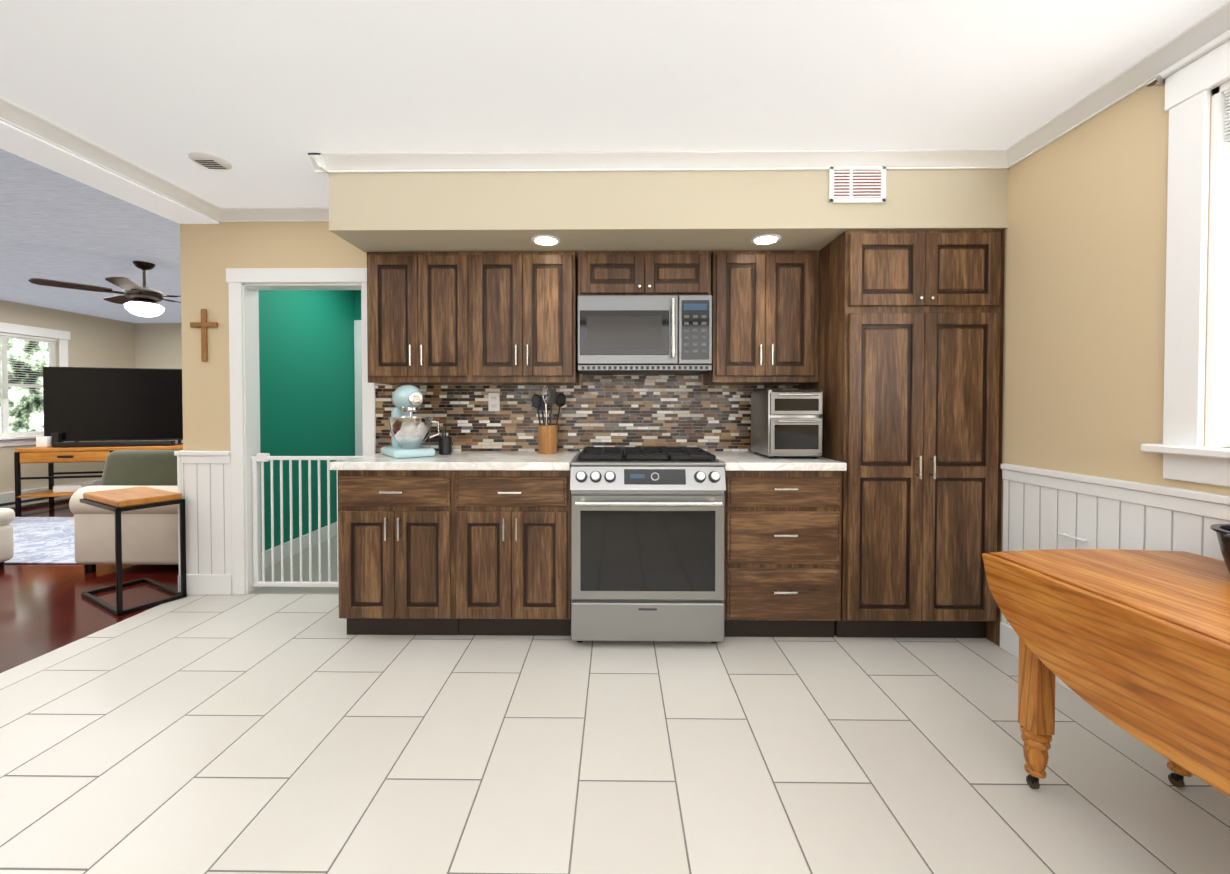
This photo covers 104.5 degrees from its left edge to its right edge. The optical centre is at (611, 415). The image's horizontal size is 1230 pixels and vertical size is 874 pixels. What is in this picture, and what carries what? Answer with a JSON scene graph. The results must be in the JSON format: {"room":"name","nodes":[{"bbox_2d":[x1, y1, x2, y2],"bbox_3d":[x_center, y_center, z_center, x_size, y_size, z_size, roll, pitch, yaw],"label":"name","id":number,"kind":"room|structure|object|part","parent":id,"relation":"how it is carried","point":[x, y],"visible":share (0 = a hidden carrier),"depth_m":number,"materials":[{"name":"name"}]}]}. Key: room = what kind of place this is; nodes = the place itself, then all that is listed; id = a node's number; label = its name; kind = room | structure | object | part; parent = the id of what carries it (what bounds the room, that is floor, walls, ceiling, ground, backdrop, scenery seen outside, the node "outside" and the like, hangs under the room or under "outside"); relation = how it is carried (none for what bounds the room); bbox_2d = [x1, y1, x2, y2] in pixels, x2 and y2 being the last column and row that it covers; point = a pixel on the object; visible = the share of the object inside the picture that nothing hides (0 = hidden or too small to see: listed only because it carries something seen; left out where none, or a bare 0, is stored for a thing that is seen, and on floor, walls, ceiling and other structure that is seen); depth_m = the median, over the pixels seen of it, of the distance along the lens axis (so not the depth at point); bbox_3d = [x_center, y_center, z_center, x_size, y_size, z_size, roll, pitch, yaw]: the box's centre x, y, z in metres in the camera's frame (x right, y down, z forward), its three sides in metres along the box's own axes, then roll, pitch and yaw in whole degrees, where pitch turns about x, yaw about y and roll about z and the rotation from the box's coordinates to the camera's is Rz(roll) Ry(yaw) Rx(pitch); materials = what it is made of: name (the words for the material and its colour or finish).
{"room":"kitchen","nodes":[
{"label":"kitchen","id":0,"kind":"room"},
{"bbox_2d":[0,300,135,509],"bbox_3d":[-7.062,-0.067,2.781,0.120,2.420,8.620,0,1,1],"label":"wall","id":1,"kind":"structure","parent":0,"point":[96,341],"depth_m":6.16,"materials":[{"name":"beige paint"}]},
{"bbox_2d":[0,322,70,446],"bbox_3d":[-7.012,-0.300,5.517,0.220,1.900,1.800,0,1,1],"label":"living room window","id":2,"kind":"structure","parent":1,"relation":"in","point":[25,359],"depth_m":5.74,"materials":[{"name":"white"}]},
{"bbox_2d":[0,479,101,507],"bbox_3d":[-6.944,0.986,4.987,0.067,0.185,3.600,0,1,1],"label":"baseboard heater","id":3,"kind":"object","parent":1,"relation":"attached to","point":[7,499],"depth_m":5.66,"materials":[{"name":"white"}]},
{"bbox_2d":[0,120,218,223],"bbox_3d":[-2.620,-1.206,0.703,0.250,0.074,4.600,0,1,1],"label":"header beam","id":4,"kind":"structure","parent":0,"point":[25,145],"depth_m":2.37,"materials":[{"name":"white"}]},
{"bbox_2d":[134,323,182,443],"bbox_3d":[-4.755,-0.134,7.005,4.400,2.420,0.120,0,1,1],"label":"wall","id":5,"kind":"structure","parent":0,"point":[158,345],"depth_m":6.95,"materials":[{"name":"beige paint"}]},
{"bbox_2d":[259,290,360,550],"bbox_3d":[-1.538,-0.073,3.136,2.120,2.420,0.012,0,1,1],"label":"wall","id":6,"kind":"structure","parent":0,"point":[306,372],"depth_m":3.12,"materials":[{"name":"teal paint"}]},
{"bbox_2d":[265,320,362,567],"bbox_3d":[-1.593,0.094,3.968,1.968,2.060,1.630,0,1,1],"label":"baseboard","id":7,"kind":"structure","parent":6,"relation":"attached to","point":[358,411],"depth_m":4.33,"materials":[{"name":"white"}]},
{"bbox_2d":[180,222,702,450],"bbox_3d":[-0.324,-0.072,3.056,4.790,2.420,0.120,0,1,1],"label":"wall","id":8,"kind":"structure","parent":0,"point":[210,254],"depth_m":3.01,"materials":[{"name":"beige paint"}]},
{"bbox_2d":[0,96,223,221],"bbox_3d":[-2.464,-1.211,0.702,0.062,0.065,4.600,0,1,1],"label":"crown molding","id":9,"kind":"structure","parent":8,"relation":"attached to","point":[12,114],"depth_m":2.27,"materials":[{"name":"white wood"}]},
{"bbox_2d":[174,450,231,594],"bbox_3d":[-2.579,0.683,3.026,0.342,0.913,0.054,0,1,1],"label":"wainscoting","id":10,"kind":"structure","parent":8,"relation":"attached to","point":[203,477],"depth_m":3.02,"materials":[{"name":"white wood"}]},
{"bbox_2d":[190,309,217,361],"bbox_3d":[-2.566,-0.504,3.003,0.170,0.330,0.019,0,1,1],"label":"cross","id":11,"kind":"object","parent":8,"relation":"attached to","point":[203,324],"visible":0.92,"depth_m":3.00,"materials":[{"name":"brown wood"}]},
{"bbox_2d":[220,207,328,221],"bbox_3d":[-1.890,-1.247,2.964,0.980,0.065,0.062,0,1,1],"label":"crown molding","id":12,"kind":"structure","parent":8,"relation":"attached to","point":[265,214],"depth_m":2.97,"materials":[{"name":"white wood"}]},
{"bbox_2d":[226,268,375,594],"bbox_3d":[-1.944,0.108,3.074,0.944,2.060,0.158,0,1,1],"label":"door frame","id":13,"kind":"structure","parent":8,"relation":"attached to","point":[244,373],"depth_m":3.01,"materials":[{"name":"white wood"}]},
{"bbox_2d":[251,453,359,586],"bbox_3d":[-1.944,0.677,3.076,0.740,0.863,0.036,0,1,1],"label":"baby gate","id":14,"kind":"object","parent":8,"relation":"attached to","point":[262,458],"visible":0.65,"depth_m":3.07,"materials":[{"name":"white plastic"}]},
{"bbox_2d":[367,252,489,384],"bbox_3d":[-1.052,-0.556,2.834,0.660,0.736,0.317,0,1,1],"label":"upper cabinet","id":15,"kind":"object","parent":8,"relation":"attached to","point":[426,311],"depth_m":2.68,"materials":[{"name":"brown wood"}]},
{"bbox_2d":[482,251,578,384],"bbox_3d":[-0.532,-0.556,2.828,0.660,0.736,0.317,0,1,1],"label":"upper cabinet","id":16,"kind":"object","parent":8,"relation":"attached to","point":[532,297],"depth_m":2.67,"materials":[{"name":"brown wood"}]},
{"bbox_2d":[375,375,798,452],"bbox_3d":[-0.158,0.004,2.991,2.653,0.519,0.008,0,1,1],"label":"backsplash","id":17,"kind":"structure","parent":8,"relation":"attached to","point":[622,411],"depth_m":2.99,"materials":[{"name":"tile"}]},
{"bbox_2d":[488,393,499,410],"bbox_3d":[-0.735,-0.083,2.987,0.070,0.115,0.009,0,1,1],"label":"outlet","id":18,"kind":"object","parent":17,"relation":"attached to","point":[494,401],"visible":1,"depth_m":2.98,"materials":[{"name":"white plastic"}]},
{"bbox_2d":[578,251,657,294],"bbox_3d":[0.028,-0.798,2.818,0.430,0.251,0.317,0,1,1],"label":"upper cabinet","id":19,"kind":"object","parent":8,"relation":"attached to","point":[599,272],"depth_m":2.66,"materials":[{"name":"brown wood"}]},
{"bbox_2d":[578,295,711,374],"bbox_3d":[0.187,-0.457,2.776,0.743,0.416,0.405,0,1,1],"label":"over-the-range microwave","id":20,"kind":"object","parent":19,"relation":"attached to","point":[644,334],"visible":1,"depth_m":2.62,"materials":[{"name":"grey metal"}]},
{"bbox_2d":[658,251,713,295],"bbox_3d":[0.345,-0.798,2.815,0.430,0.251,0.317,0,1,1],"label":"upper cabinet","id":21,"kind":"object","parent":8,"relation":"attached to","point":[679,272],"depth_m":2.66,"materials":[{"name":"brown wood"}]},
{"bbox_2d":[703,251,817,387],"bbox_3d":[0.870,-0.556,2.813,0.593,0.736,0.317,0,1,1],"label":"upper cabinet","id":22,"kind":"object","parent":8,"relation":"attached to","point":[765,303],"depth_m":2.66,"materials":[{"name":"brown wood"}]},
{"bbox_2d":[0,0,1228,322],"bbox_3d":[-2.528,-1.315,2.651,9.190,0.080,8.740,0,1,1],"label":"ceiling","id":23,"kind":"structure","parent":0,"point":[264,96],"depth_m":1.81,"materials":[{"name":"white paint"}]},
{"bbox_2d":[28,261,180,316],"bbox_3d":[-3.969,-1.069,4.106,1.197,0.456,1.183,0,1,1],"label":"ceiling fan","id":24,"kind":"object","parent":23,"relation":"hanging from","point":[137,299],"visible":0.96,"depth_m":3.98,"materials":[{"name":"brown metal"}]},
{"bbox_2d":[188,151,232,170],"bbox_3d":[-1.996,-1.259,2.376,0.170,0.022,0.170,0,1,1],"label":"ceiling vent","id":25,"kind":"object","parent":23,"relation":"in","point":[209,161],"visible":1,"depth_m":2.35,"materials":[{"name":"white plastic"}]},
{"bbox_2d":[0,500,1229,873],"bbox_3d":[-2.528,1.174,2.690,9.190,0.060,8.740,0,1,1],"label":"floor","id":26,"kind":"structure","parent":0,"point":[258,734],"depth_m":1.63,"materials":[{"name":"tile"}]},
{"bbox_2d":[0,508,14,568],"bbox_3d":[-4.762,0.913,3.261,0.640,0.445,0.640,0,1,1],"label":"ottoman","id":27,"kind":"object","parent":26,"relation":"on","point":[7,515],"visible":1,"depth_m":3.51,"materials":[{"name":"beige fabric"}]},
{"bbox_2d":[5,517,76,563],"bbox_3d":[-5.170,1.111,4.374,2.530,0.011,1.490,0,1,1],"label":"living room rug","id":28,"kind":"object","parent":26,"relation":"on","point":[43,540],"visible":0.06,"depth_m":4.22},
{"bbox_2d":[14,367,182,516],"bbox_3d":[-5.721,0.270,5.610,1.720,1.657,0.444,0,1,-14],"label":"tv stand","id":29,"kind":"object","parent":26,"relation":"on","point":[108,410],"visible":0.69,"depth_m":5.56,"materials":[{"name":"brown wood"}]},
{"bbox_3d":[-5.721,0.648,5.616,1.720,0.900,0.444,0,1,-14],"label":"frame","id":30,"kind":"part","parent":29,"relation":"part of","materials":[{"name":"brown wood"}]},
{"bbox_2d":[43,367,182,444],"bbox_3d":[-5.736,-0.102,5.664,1.580,0.915,0.240,0,1,-14],"label":"tv","id":31,"kind":"object","parent":29,"relation":"on","point":[80,403],"depth_m":5.61,"materials":[{"name":"black"}]},
{"bbox_2d":[69,450,181,572],"bbox_3d":[-3.334,0.651,4.441,1.020,0.929,2.166,0,1,1],"label":"sofa","id":32,"kind":"object","parent":26,"relation":"on","point":[149,536],"visible":0.17,"depth_m":3.39,"materials":[{"name":"beige fabric"}]},
{"bbox_2d":[100,450,181,485],"bbox_3d":[-3.423,0.474,3.639,0.860,0.420,0.160,0,-11,1],"label":"pillow","id":33,"kind":"object","parent":32,"relation":"on","point":[122,467],"depth_m":3.57,"materials":[{"name":"green fabric"}]},
{"bbox_2d":[80,486,186,615],"bbox_3d":[-3.000,0.814,2.990,0.602,0.652,0.312,0,1,29],"label":"side table","id":34,"kind":"object","parent":26,"relation":"on","point":[142,497],"visible":1,"depth_m":2.90,"materials":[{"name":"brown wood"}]},
{"bbox_2d":[338,472,469,634],"bbox_3d":[-1.052,0.708,2.704,0.663,0.873,0.617,0,1,1],"label":"base cabinet","id":35,"kind":"object","parent":26,"relation":"on","point":[404,537],"depth_m":2.40,"materials":[{"name":"brown wood"}]},
{"bbox_2d":[330,452,578,471],"bbox_3d":[-0.803,0.249,2.682,1.201,0.040,0.626,0,1,1],"label":"countertop","id":36,"kind":"structure","parent":35,"relation":"on","point":[456,461],"depth_m":2.41,"materials":[{"name":"white stone"}]},
{"bbox_2d":[381,385,439,457],"bbox_3d":[-1.134,0.027,2.712,0.277,0.400,0.363,-1,1,-37],"label":"stand mixer","id":37,"kind":"object","parent":36,"relation":"on","point":[409,433],"visible":1,"depth_m":2.59,"materials":[{"name":"teal metal"}]},
{"bbox_2d":[438,425,451,454],"bbox_3d":[-0.967,0.144,2.778,0.076,0.166,0.078,0,1,1],"label":"pen cup","id":38,"kind":"object","parent":36,"relation":"on","point":[445,444],"visible":1,"depth_m":2.75,"materials":[{"name":"black metal"}]},
{"bbox_2d":[531,385,565,453],"bbox_3d":[-0.370,0.024,2.830,0.201,0.403,0.112,0,1,-19],"label":"utensil crock","id":39,"kind":"object","parent":36,"relation":"on","point":[547,438],"visible":1,"depth_m":2.81,"materials":[{"name":"brown wood"}]},
{"bbox_2d":[470,464,570,635],"bbox_3d":[-0.535,0.708,2.698,0.663,0.873,0.617,0,1,1],"label":"base cabinet","id":40,"kind":"object","parent":26,"relation":"on","point":[520,522],"depth_m":2.39,"materials":[{"name":"brown wood"}]},
{"bbox_2d":[570,447,725,642],"bbox_3d":[0.181,0.671,2.619,0.758,0.946,0.707,0,1,1],"label":"range","id":41,"kind":"object","parent":26,"relation":"on","point":[647,543],"visible":1,"depth_m":2.33,"materials":[{"name":"silver metal"}]},
{"bbox_2d":[724,468,849,636],"bbox_3d":[0.862,0.708,2.683,0.590,0.873,0.617,0,1,1],"label":"base cabinet","id":42,"kind":"object","parent":26,"relation":"on","point":[785,532],"depth_m":2.38,"materials":[{"name":"brown wood"}]},
{"bbox_2d":[709,452,849,471],"bbox_3d":[0.865,0.250,2.663,0.599,0.040,0.626,0,1,1],"label":"countertop","id":43,"kind":"structure","parent":42,"relation":"on","point":[734,461],"depth_m":2.36,"materials":[{"name":"white stone"}]},
{"bbox_2d":[751,390,822,458],"bbox_3d":[0.972,0.046,2.651,0.290,0.365,0.376,0,1,1],"label":"toaster oven","id":44,"kind":"object","parent":43,"relation":"on","point":[786,423],"visible":1,"depth_m":2.50,"materials":[{"name":"silver metal"}]},
{"bbox_2d":[799,228,1004,645],"bbox_3d":[1.551,0.112,2.666,0.768,2.066,0.617,0,1,1],"label":"tall cabinet","id":45,"kind":"object","parent":26,"relation":"on","point":[880,516],"depth_m":2.36,"materials":[{"name":"brown wood"}]},
{"bbox_2d":[982,549,1229,796],"bbox_3d":[1.548,0.811,0.943,0.686,0.719,1.280,0,1,-1],"label":"drop-leaf table","id":46,"kind":"object","parent":26,"relation":"on","point":[1135,644],"visible":1,"depth_m":1.19,"materials":[{"name":"brown wood"}]},
{"bbox_2d":[1210,524,1229,573],"bbox_3d":[1.771,0.380,1.260,0.280,0.130,0.236,0,1,-9],"label":"bowl","id":47,"kind":"object","parent":46,"relation":"on","point":[1222,531],"visible":0.98,"depth_m":1.31,"materials":[{"name":"black"}]},
{"bbox_2d":[329,169,1007,259],"bbox_3d":[0.272,-1.100,2.663,3.350,0.349,0.619,0,1,1],"label":"soffit","id":48,"kind":"structure","parent":0,"point":[711,211],"depth_m":2.36,"materials":[{"name":"beige paint"}]},
{"bbox_2d":[531,235,560,245],"bbox_3d":[-0.344,-0.919,2.513,0.155,0.007,0.155,-1,1,-44],"label":"recessed light","id":49,"kind":"object","parent":48,"relation":"attached to","point":[550,240],"depth_m":2.50,"materials":[{"name":"white glass"}]},
{"bbox_2d":[308,149,1003,173],"bbox_3d":[0.202,-1.237,2.321,3.342,0.065,0.062,0,1,1],"label":"crown molding","id":50,"kind":"structure","parent":48,"relation":"attached to","point":[910,159],"depth_m":2.32,"materials":[{"name":"white wood"}]},
{"bbox_2d":[750,234,780,244],"bbox_3d":[0.810,-0.919,2.500,0.155,0.007,0.155,-1,1,-44],"label":"recessed light","id":51,"kind":"object","parent":48,"relation":"attached to","point":[765,239],"depth_m":2.48,"materials":[{"name":"white glass"}]},
{"bbox_2d":[829,166,885,202],"bbox_3d":[1.206,-1.131,2.335,0.275,0.182,0.012,0,1,1],"label":"air vent","id":52,"kind":"object","parent":48,"relation":"attached to","point":[860,184],"visible":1,"depth_m":2.33,"materials":[{"name":"white plastic"}]},
{"bbox_2d":[1000,80,1229,621],"bbox_3d":[1.984,-0.033,0.611,0.120,2.420,4.720,0,1,1],"label":"wall","id":53,"kind":"structure","parent":0,"point":[1084,304],"depth_m":1.92,"materials":[{"name":"beige paint"}]},
{"bbox_2d":[996,0,1229,168],"bbox_3d":[1.890,-1.206,0.343,0.062,0.065,3.980,0,1,1],"label":"crown molding","id":54,"kind":"structure","parent":53,"relation":"attached to","point":[1142,72],"depth_m":1.77,"materials":[{"name":"white wood"}]},
{"bbox_2d":[1000,463,1229,697],"bbox_3d":[1.906,0.725,0.369,0.030,0.913,3.970,0,1,1],"label":"wainscoting","id":55,"kind":"structure","parent":53,"relation":"attached to","point":[1042,508],"depth_m":1.88,"materials":[{"name":"white wood"}]},
{"bbox_2d":[1058,30,1229,541],"bbox_3d":[1.972,-0.408,1.120,0.215,1.865,1.790,0,1,1],"label":"window","id":56,"kind":"structure","parent":53,"relation":"in","point":[1190,82],"depth_m":1.56,"materials":[{"name":"white wood"}]},
{"bbox_3d":[1.913,0.506,1.975,0.026,0.010,0.110,0,1,1],"label":"handle rail","id":57,"kind":"part","parent":56,"relation":"part of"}
]}

